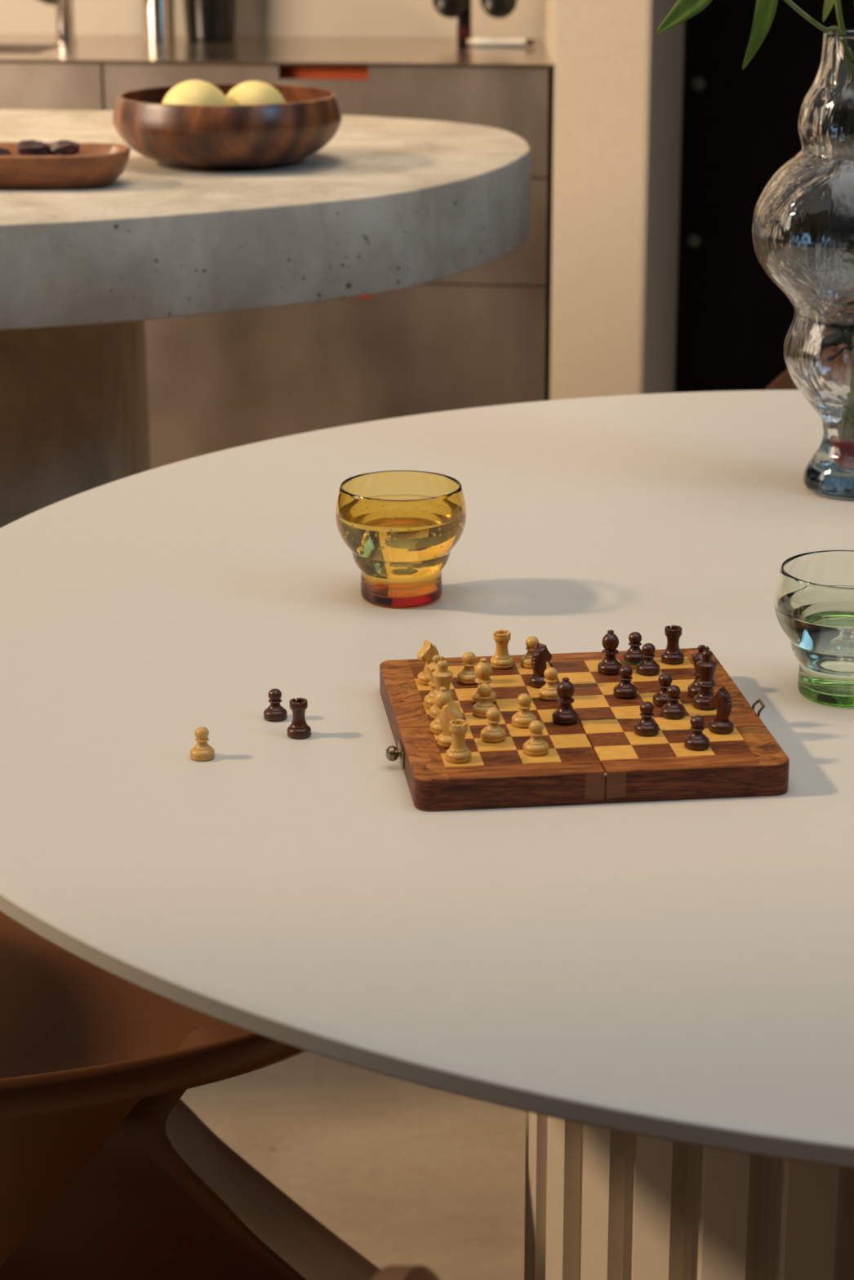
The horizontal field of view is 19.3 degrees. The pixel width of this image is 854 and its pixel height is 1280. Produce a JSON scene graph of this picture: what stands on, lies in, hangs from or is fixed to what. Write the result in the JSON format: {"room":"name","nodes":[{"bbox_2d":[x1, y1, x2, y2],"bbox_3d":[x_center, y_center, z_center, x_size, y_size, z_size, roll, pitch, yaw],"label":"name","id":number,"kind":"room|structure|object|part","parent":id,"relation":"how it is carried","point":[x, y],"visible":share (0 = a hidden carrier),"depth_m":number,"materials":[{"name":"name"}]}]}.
{"room":"dining room","nodes":[
{"label":"dining room","id":0,"kind":"room"},
{"bbox_2d":[0,0,543,63],"bbox_3d":[-1.249,-1.687,4.623,3.315,2.900,0.099,2,18,8],"label":"wall","id":1,"kind":"structure","parent":0,"point":[327,18],"depth_m":4.60,"materials":[{"name":"paint"}]},
{"bbox_2d":[180,1051,525,1279],"bbox_3d":[0.002,0.735,1.919,8.000,0.050,9.200,0,18,0],"label":"floor","id":2,"kind":"structure","parent":0,"point":[402,1172],"depth_m":2.51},
{"bbox_2d":[0,62,105,110],"bbox_3d":[-0.869,-0.618,4.574,0.738,0.894,0.500,2,18,7],"label":"drawer front","id":3,"kind":"object","parent":2,"relation":"on","point":[49,86],"visible":0.11,"depth_m":4.18,"materials":[{"name":"wood"}]},
{"bbox_2d":[0,33,553,66],"bbox_3d":[-0.901,-0.965,4.474,2.301,0.183,0.524,2,18,7],"label":"countertop","id":4,"kind":"structure","parent":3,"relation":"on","point":[14,47],"depth_m":4.30,"materials":[{"name":"beige stone"}]},
{"bbox_2d":[0,46,64,62],"bbox_3d":[-0.868,-0.943,4.413,0.451,0.178,0.201,2,18,7],"label":"sink basin","id":5,"kind":"object","parent":4,"relation":"in","point":[45,51],"depth_m":4.46,"materials":[{"name":"metal"}]},
{"bbox_2d":[38,0,77,43],"bbox_3d":[-0.675,-1.164,4.342,0.073,0.275,0.261,2,18,7],"label":"faucet","id":6,"kind":"object","parent":4,"relation":"on","point":[64,9],"visible":1,"depth_m":4.46,"materials":[{"name":"silver metal"}]},
{"bbox_3d":[-0.670,-1.136,4.453,0.059,0.028,0.026,-8,19,-22],"label":"lever","id":7,"kind":"part","parent":6,"relation":"part of","materials":[{"name":"silver metal"}]},
{"bbox_3d":[-0.644,-1.197,4.444,0.040,0.275,0.040,2,18,7],"label":"post","id":8,"kind":"part","parent":6,"relation":"part of","materials":[{"name":"silver metal"}]},
{"bbox_2d":[141,0,174,41],"bbox_3d":[-0.482,-1.202,4.483,0.062,0.260,0.062,0,18,0],"label":"canister","id":9,"kind":"object","parent":4,"relation":"on","point":[157,15],"visible":1,"depth_m":4.49,"materials":[{"name":"silver metal"}]},
{"bbox_2d":[182,0,235,39],"bbox_3d":[-0.394,-1.228,4.530,0.100,0.280,0.100,0,18,0],"label":"jug","id":10,"kind":"object","parent":4,"relation":"on","point":[204,20],"visible":1,"depth_m":4.53,"materials":[{"name":"silver metal"}]},
{"bbox_2d":[432,0,516,45],"bbox_3d":[0.083,-1.126,4.358,0.148,0.190,0.042,2,18,8],"label":"stand","id":11,"kind":"object","parent":4,"relation":"on","point":[460,9],"visible":1,"depth_m":4.36,"materials":[{"name":"metal"}]},
{"bbox_3d":[0.065,-1.131,4.373,0.024,0.190,0.014,2,18,7],"label":"post","id":12,"kind":"part","parent":11,"relation":"part of","materials":[{"name":"metal"}]},
{"bbox_2d":[466,37,533,46],"bbox_3d":[0.129,-1.041,4.378,0.116,0.015,0.015,2,18,7],"label":"paper roll","id":13,"kind":"object","parent":4,"relation":"on","point":[477,42],"visible":1,"depth_m":4.37,"materials":[{"name":"white paper"}]},
{"bbox_2d":[0,911,380,1279],"bbox_3d":[-0.335,0.322,1.979,0.726,0.700,0.506,-5,19,-14],"label":"chair","id":14,"kind":"object","parent":2,"relation":"on","point":[106,1173],"visible":0.59,"depth_m":1.97,"materials":[{"name":"brown plastic"}]},
{"bbox_2d":[0,109,530,528],"bbox_3d":[-1.038,-0.118,3.020,2.326,0.900,1.220,0,18,0],"label":"kitchen island","id":15,"kind":"object","parent":2,"relation":"on","point":[388,204],"visible":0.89,"depth_m":2.70,"materials":[{"name":"grey concrete"}]},
{"bbox_2d":[0,142,130,188],"bbox_3d":[-0.463,-0.508,2.699,0.290,0.038,0.124,1,18,3],"label":"wooden tray","id":16,"kind":"object","parent":15,"relation":"on","point":[96,164],"visible":0.97,"depth_m":2.65,"materials":[{"name":"brown wood"}]},
{"bbox_2d":[0,146,13,155],"bbox_3d":[-0.459,-0.520,2.701,0.020,0.022,0.037,14,23,37],"label":"date","id":17,"kind":"object","parent":16,"relation":"in","point":[2,151],"visible":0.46,"depth_m":2.70,"materials":[{"name":"brown food"}]},
{"bbox_2d":[16,139,49,155],"bbox_3d":[-0.420,-0.525,2.692,0.038,0.020,0.020,-3,18,-10],"label":"date","id":18,"kind":"object","parent":16,"relation":"in","point":[28,147],"visible":0.8,"depth_m":2.69,"materials":[{"name":"brown food"}]},
{"bbox_2d":[48,139,79,155],"bbox_3d":[-0.389,-0.526,2.692,0.038,0.020,0.020,4,18,12],"label":"date","id":19,"kind":"object","parent":16,"relation":"in","point":[62,147],"visible":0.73,"depth_m":2.69,"materials":[{"name":"brown food"}]},
{"bbox_3d":[-0.961,-0.119,3.193,1.178,0.796,0.450,0,18,0],"label":"leg","id":20,"kind":"part","parent":15,"relation":"part of","materials":[{"name":"wood"}]},
{"bbox_2d":[112,84,342,169],"bbox_3d":[-0.227,-0.583,2.865,0.260,0.077,0.260,-12,21,-32],"label":"wooden bowl","id":21,"kind":"object","parent":15,"relation":"on","point":[243,136],"visible":0.93,"depth_m":2.77,"materials":[{"name":"brown wood"}]},
{"bbox_2d":[161,80,229,105],"bbox_3d":[-0.263,-0.597,2.860,0.081,0.079,0.081,0,18,0],"label":"fruit","id":22,"kind":"object","parent":21,"relation":"in","point":[193,92],"visible":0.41,"depth_m":2.83,"materials":[{"name":"yellow food"}]},
{"bbox_2d":[225,80,285,105],"bbox_3d":[-0.198,-0.604,2.889,0.077,0.076,0.077,0,18,0],"label":"fruit","id":23,"kind":"object","parent":21,"relation":"in","point":[250,92],"visible":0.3,"depth_m":2.86,"materials":[{"name":"yellow food"}]},
{"bbox_2d":[102,62,551,469],"bbox_3d":[-0.134,-0.589,4.477,0.738,0.894,0.500,2,18,7],"label":"base cabinet","id":24,"kind":"object","parent":2,"relation":"on","point":[478,336],"visible":0.4,"depth_m":4.23,"materials":[{"name":"wood"}]},
{"bbox_3d":[-0.168,-0.857,4.139,0.738,0.174,0.018,2,18,7],"label":"drawer","id":25,"kind":"part","parent":24,"relation":"part of","materials":[{"name":"wood"}]},
{"bbox_3d":[-0.167,-0.386,4.292,0.738,0.454,0.018,2,18,7],"label":"drawer","id":26,"kind":"part","parent":24,"relation":"part of","materials":[{"name":"wood"}]},
{"bbox_3d":[-0.168,-0.688,4.194,0.738,0.175,0.018,2,18,7],"label":"drawer","id":27,"kind":"part","parent":24,"relation":"part of","materials":[{"name":"wood"}]},
{"bbox_2d":[372,1265,439,1279],"bbox_3d":[0.336,0.622,0.966,0.726,0.751,0.506,0,18,0],"label":"chair","id":28,"kind":"object","parent":2,"relation":"on","point":[391,1272],"visible":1,"depth_m":0.97,"materials":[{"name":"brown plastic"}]},
{"bbox_2d":[0,389,853,1279],"bbox_3d":[0.371,0.340,1.846,1.496,0.745,1.496,0,18,0],"label":"round table","id":29,"kind":"object","parent":2,"relation":"on","point":[663,990],"visible":0.93,"depth_m":1.48,"materials":[{"name":"laminate"}]},
{"bbox_2d":[190,726,214,760],"bbox_3d":[-0.132,0.060,1.474,0.015,0.019,0.015,0,18,0],"label":"pawn","id":30,"kind":"object","parent":29,"relation":"on","point":[202,751],"visible":1,"depth_m":1.47,"materials":[{"name":"beige wood"}]},
{"bbox_2d":[263,688,287,721],"bbox_3d":[-0.093,0.039,1.539,0.015,0.019,0.015,0,18,0],"label":"pawn","id":31,"kind":"object","parent":29,"relation":"on","point":[274,712],"visible":1,"depth_m":1.53,"materials":[{"name":"brown wood"}]},
{"bbox_2d":[286,697,311,738],"bbox_3d":[-0.077,0.047,1.509,0.015,0.022,0.015,-8,19,-22],"label":"chess rook","id":32,"kind":"object","parent":29,"relation":"on","point":[299,728],"visible":1,"depth_m":1.50,"materials":[{"name":"brown wood"}]},
{"bbox_2d":[335,470,466,607],"bbox_3d":[-0.018,-0.069,1.770,0.092,0.082,0.092,0,18,0],"label":"drinking glass","id":33,"kind":"object","parent":29,"relation":"on","point":[401,548],"visible":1,"depth_m":1.74,"materials":[{"name":"yellow glass"}]},
{"bbox_2d":[368,494,432,499],"bbox_3d":[-0.018,-0.063,1.772,0.091,0.057,0.091,0,18,0],"label":"water","id":34,"kind":"object","parent":33,"relation":"in","point":[396,496],"visible":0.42,"depth_m":1.80,"materials":[{"name":"yellow liquid"}]},
{"bbox_2d":[379,648,789,811],"bbox_3d":[0.086,0.049,1.501,0.229,0.022,0.213,-2,18,-6],"label":"board","id":35,"kind":"object","parent":29,"relation":"on","point":[599,757],"visible":0.81,"depth_m":1.44,"materials":[{"name":"brown wood"}]},
{"bbox_3d":[-0.020,0.066,1.457,0.009,0.009,0.009,-2,18,-6],"label":"knob","id":36,"kind":"part","parent":35,"relation":"part of","materials":[{"name":"metal"}]},
{"bbox_3d":[-0.015,0.066,1.457,0.001,0.009,0.024,-2,18,-6],"label":"knob plate","id":37,"kind":"part","parent":35,"relation":"part of","materials":[{"name":"metal"}]},
{"bbox_2d":[417,640,439,684],"bbox_3d":[0.001,0.013,1.541,0.015,0.026,0.015,-10,20,-27],"label":"knight","id":38,"kind":"object","parent":35,"relation":"on","point":[426,654],"visible":0.51,"depth_m":1.54,"materials":[{"name":"beige wood"}]},
{"bbox_2d":[423,655,448,708],"bbox_3d":[0.006,0.024,1.498,0.016,0.032,0.016,-2,18,-6],"label":"chess queen","id":39,"kind":"object","parent":35,"relation":"on","point":[428,702],"visible":0.52,"depth_m":1.50,"materials":[{"name":"beige wood"}]},
{"bbox_2d":[429,686,452,734],"bbox_3d":[0.009,0.040,1.457,0.016,0.027,0.016,-2,18,-6],"label":"bishop","id":40,"kind":"object","parent":35,"relation":"on","point":[442,696],"visible":0.65,"depth_m":1.45,"materials":[{"name":"beige wood"}]},
{"bbox_2d":[429,656,453,719],"bbox_3d":[0.009,0.028,1.479,0.016,0.038,0.016,-2,18,-6],"label":"king","id":41,"kind":"object","parent":35,"relation":"on","point":[442,677],"visible":0.58,"depth_m":1.47,"materials":[{"name":"beige wood"}]},
{"bbox_2d":[437,699,463,747],"bbox_3d":[0.013,0.047,1.436,0.015,0.026,0.015,8,20,24],"label":"knight","id":42,"kind":"object","parent":35,"relation":"on","point":[449,712],"visible":0.77,"depth_m":1.43,"materials":[{"name":"beige wood"}]},
{"bbox_2d":[445,719,471,763],"bbox_3d":[0.018,0.057,1.413,0.015,0.022,0.015,-8,19,-23],"label":"chess rook","id":43,"kind":"object","parent":35,"relation":"on","point":[458,752],"visible":1,"depth_m":1.41,"materials":[{"name":"beige wood"}]},
{"bbox_2d":[457,651,477,684],"bbox_3d":[0.026,0.016,1.544,0.015,0.019,0.015,0,18,0],"label":"pawn","id":44,"kind":"object","parent":35,"relation":"on","point":[467,675],"visible":0.92,"depth_m":1.54,"materials":[{"name":"beige wood"}]},
{"bbox_2d":[470,657,496,703],"bbox_3d":[0.034,0.024,1.507,0.016,0.027,0.016,-11,21,-29],"label":"bishop","id":45,"kind":"object","parent":35,"relation":"on","point":[483,669],"visible":0.83,"depth_m":1.50,"materials":[{"name":"beige wood"}]},
{"bbox_2d":[472,683,497,717],"bbox_3d":[0.034,0.035,1.486,0.015,0.019,0.015,0,18,0],"label":"pawn","id":46,"kind":"object","parent":35,"relation":"on","point":[480,708],"visible":0.87,"depth_m":1.48,"materials":[{"name":"beige wood"}]},
{"bbox_2d":[480,707,506,742],"bbox_3d":[0.038,0.048,1.446,0.015,0.019,0.015,0,18,0],"label":"pawn","id":47,"kind":"object","parent":35,"relation":"on","point":[492,732],"visible":1,"depth_m":1.44,"materials":[{"name":"beige wood"}]},
{"bbox_2d":[489,629,513,669],"bbox_3d":[0.047,0.006,1.571,0.015,0.022,0.015,-12,22,-33],"label":"chess rook","id":48,"kind":"object","parent":35,"relation":"on","point":[501,660],"visible":1,"depth_m":1.57,"materials":[{"name":"beige wood"}]},
{"bbox_2d":[511,693,536,728],"bbox_3d":[0.057,0.040,1.469,0.015,0.019,0.015,0,18,0],"label":"pawn","id":49,"kind":"object","parent":35,"relation":"on","point":[523,717],"visible":0.93,"depth_m":1.47,"materials":[{"name":"beige wood"}]},
{"bbox_2d":[520,635,538,668],"bbox_3d":[0.066,0.007,1.573,0.015,0.019,0.015,0,18,0],"label":"pawn","id":50,"kind":"object","parent":35,"relation":"on","point":[531,642],"visible":0.61,"depth_m":1.57,"materials":[{"name":"beige wood"}]},
{"bbox_2d":[523,720,548,755],"bbox_3d":[0.062,0.055,1.425,0.015,0.019,0.015,0,18,0],"label":"pawn","id":51,"kind":"object","parent":35,"relation":"on","point":[535,745],"visible":1,"depth_m":1.42,"materials":[{"name":"beige wood"}]},
{"bbox_2d":[528,642,551,688],"bbox_3d":[0.070,0.015,1.536,0.015,0.026,0.015,-16,24,-40],"label":"knight","id":52,"kind":"object","parent":35,"relation":"on","point":[540,655],"visible":0.88,"depth_m":1.53,"materials":[{"name":"brown wood"}]},
{"bbox_2d":[538,666,559,700],"bbox_3d":[0.074,0.026,1.514,0.015,0.019,0.015,0,18,0],"label":"pawn","id":53,"kind":"object","parent":35,"relation":"on","point":[548,691],"visible":0.93,"depth_m":1.51,"materials":[{"name":"beige wood"}]},
{"bbox_2d":[551,677,577,724],"bbox_3d":[0.081,0.035,1.473,0.016,0.027,0.016,-2,18,-6],"label":"bishop","id":54,"kind":"object","parent":35,"relation":"on","point":[564,714],"visible":1,"depth_m":1.47,"materials":[{"name":"brown wood"}]},
{"bbox_2d":[597,630,622,675],"bbox_3d":[0.114,0.007,1.559,0.016,0.027,0.016,-2,18,-6],"label":"bishop","id":55,"kind":"object","parent":35,"relation":"on","point":[610,665],"visible":0.96,"depth_m":1.56,"materials":[{"name":"brown wood"}]},
{"bbox_2d":[613,665,637,698],"bbox_3d":[0.120,0.025,1.518,0.015,0.019,0.015,0,18,0],"label":"pawn","id":56,"kind":"object","parent":35,"relation":"on","point":[624,689],"visible":1,"depth_m":1.51,"materials":[{"name":"brown wood"}]},
{"bbox_2d":[622,631,643,664],"bbox_3d":[0.131,0.004,1.581,0.015,0.019,0.015,0,18,0],"label":"pawn","id":57,"kind":"object","parent":35,"relation":"on","point":[633,655],"visible":0.91,"depth_m":1.58,"materials":[{"name":"brown wood"}]},
{"bbox_2d":[633,701,658,736],"bbox_3d":[0.127,0.045,1.455,0.015,0.019,0.015,0,18,0],"label":"pawn","id":58,"kind":"object","parent":35,"relation":"on","point":[646,726],"visible":1,"depth_m":1.45,"materials":[{"name":"brown wood"}]},
{"bbox_2d":[635,643,659,675],"bbox_3d":[0.137,0.011,1.559,0.015,0.019,0.015,0,18,0],"label":"pawn","id":59,"kind":"object","parent":35,"relation":"on","point":[647,666],"visible":1,"depth_m":1.55,"materials":[{"name":"brown wood"}]},
{"bbox_2d":[652,673,672,706],"bbox_3d":[0.142,0.029,1.503,0.015,0.019,0.015,0,18,0],"label":"pawn","id":60,"kind":"object","parent":35,"relation":"on","point":[664,680],"visible":0.77,"depth_m":1.50,"materials":[{"name":"brown wood"}]},
{"bbox_2d":[661,625,684,664],"bbox_3d":[0.154,0.003,1.579,0.015,0.022,0.015,-6,19,-17],"label":"chess rook","id":61,"kind":"object","parent":35,"relation":"on","point":[672,655],"visible":1,"depth_m":1.57,"materials":[{"name":"brown wood"}]},
{"bbox_2d":[660,684,684,719],"bbox_3d":[0.145,0.036,1.483,0.015,0.019,0.015,0,18,0],"label":"pawn","id":62,"kind":"object","parent":35,"relation":"on","point":[672,709],"visible":1,"depth_m":1.48,"materials":[{"name":"brown wood"}]},
{"bbox_2d":[684,715,709,750],"bbox_3d":[0.154,0.052,1.433,0.015,0.019,0.015,0,18,0],"label":"pawn","id":63,"kind":"object","parent":35,"relation":"on","point":[696,740],"visible":1,"depth_m":1.43,"materials":[{"name":"brown wood"}]},
{"bbox_2d":[687,644,713,697],"bbox_3d":[0.165,0.018,1.516,0.016,0.032,0.016,-2,18,-6],"label":"chess queen","id":64,"kind":"object","parent":35,"relation":"on","point":[693,689],"visible":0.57,"depth_m":1.51,"materials":[{"name":"brown wood"}]},
{"bbox_2d":[692,646,717,710],"bbox_3d":[0.166,0.022,1.496,0.016,0.038,0.016,-2,18,-6],"label":"king","id":65,"kind":"object","parent":35,"relation":"on","point":[706,667],"visible":0.9,"depth_m":1.49,"materials":[{"name":"brown wood"}]},
{"bbox_2d":[708,686,733,733],"bbox_3d":[0.171,0.040,1.457,0.015,0.026,0.015,12,21,32],"label":"knight","id":66,"kind":"object","parent":35,"relation":"on","point":[722,699],"visible":1,"depth_m":1.45,"materials":[{"name":"brown wood"}]},
{"bbox_2d":[751,28,853,499],"bbox_3d":[0.348,-0.297,2.009,0.180,0.367,0.181,13,22,35],"label":"glass vase","id":67,"kind":"object","parent":29,"relation":"on","point":[802,227],"visible":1,"depth_m":1.96,"materials":[{"name":"clear glass"}]},
{"bbox_2d":[656,0,844,69],"bbox_3d":[0.265,-0.365,1.968,0.184,0.421,0.031,-3,18,-9],"label":"stalk","id":68,"kind":"object","parent":67,"relation":"in","point":[682,11],"visible":0.99,"depth_m":1.92,"materials":[{"name":"green plant"}]},
{"bbox_2d":[822,0,846,35],"bbox_3d":[0.329,-0.360,1.978,0.063,0.415,0.016,-9,20,-25],"label":"stalk","id":69,"kind":"object","parent":67,"relation":"in","point":[828,4],"visible":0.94,"depth_m":1.93,"materials":[{"name":"green plant"}]},
{"bbox_2d":[773,550,853,706],"bbox_3d":[0.262,-0.005,1.569,0.092,0.082,0.092,0,18,0],"label":"drinking glass","id":70,"kind":"object","parent":29,"relation":"on","point":[816,615],"visible":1,"depth_m":1.55,"materials":[{"name":"glass"}]},
{"bbox_2d":[835,586,853,587],"bbox_3d":[0.262,0.004,1.572,0.089,0.052,0.089,0,18,0],"label":"water","id":71,"kind":"object","parent":70,"relation":"in","point":[835,586],"visible":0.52,"depth_m":1.60,"materials":[{"name":"clear liquid"}]},
{"bbox_2d":[674,0,853,392],"bbox_3d":[1.481,-1.594,4.638,2.080,2.700,0.635,0,18,0],"label":"wardrobe","id":72,"kind":"object","parent":2,"relation":"on","point":[740,126],"visible":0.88,"depth_m":4.58,"materials":[{"name":"black wood"}]},
{"bbox_3d":[0.487,-0.732,4.599,0.024,0.024,0.032,0,18,0],"label":"knob","id":73,"kind":"part","parent":72,"relation":"part of","materials":[{"name":"grey metal"}]},
{"bbox_3d":[0.486,-0.999,4.513,0.024,0.024,0.032,0,18,0],"label":"knob","id":74,"kind":"part","parent":72,"relation":"part of","materials":[{"name":"grey metal"}]},
{"bbox_2d":[764,368,798,390],"bbox_3d":[0.461,0.079,2.723,0.506,0.700,0.726,7,19,22],"label":"chair","id":75,"kind":"object","parent":2,"relation":"on","point":[784,381],"visible":0.02,"depth_m":2.98,"materials":[{"name":"brown plastic"}]},
{"bbox_2d":[542,0,684,399],"bbox_3d":[0.310,-1.501,4.036,0.212,2.900,0.597,0,18,0],"label":"wall","id":76,"kind":"structure","parent":0,"point":[617,82],"depth_m":4.03,"materials":[{"name":"paint"}]}
]}

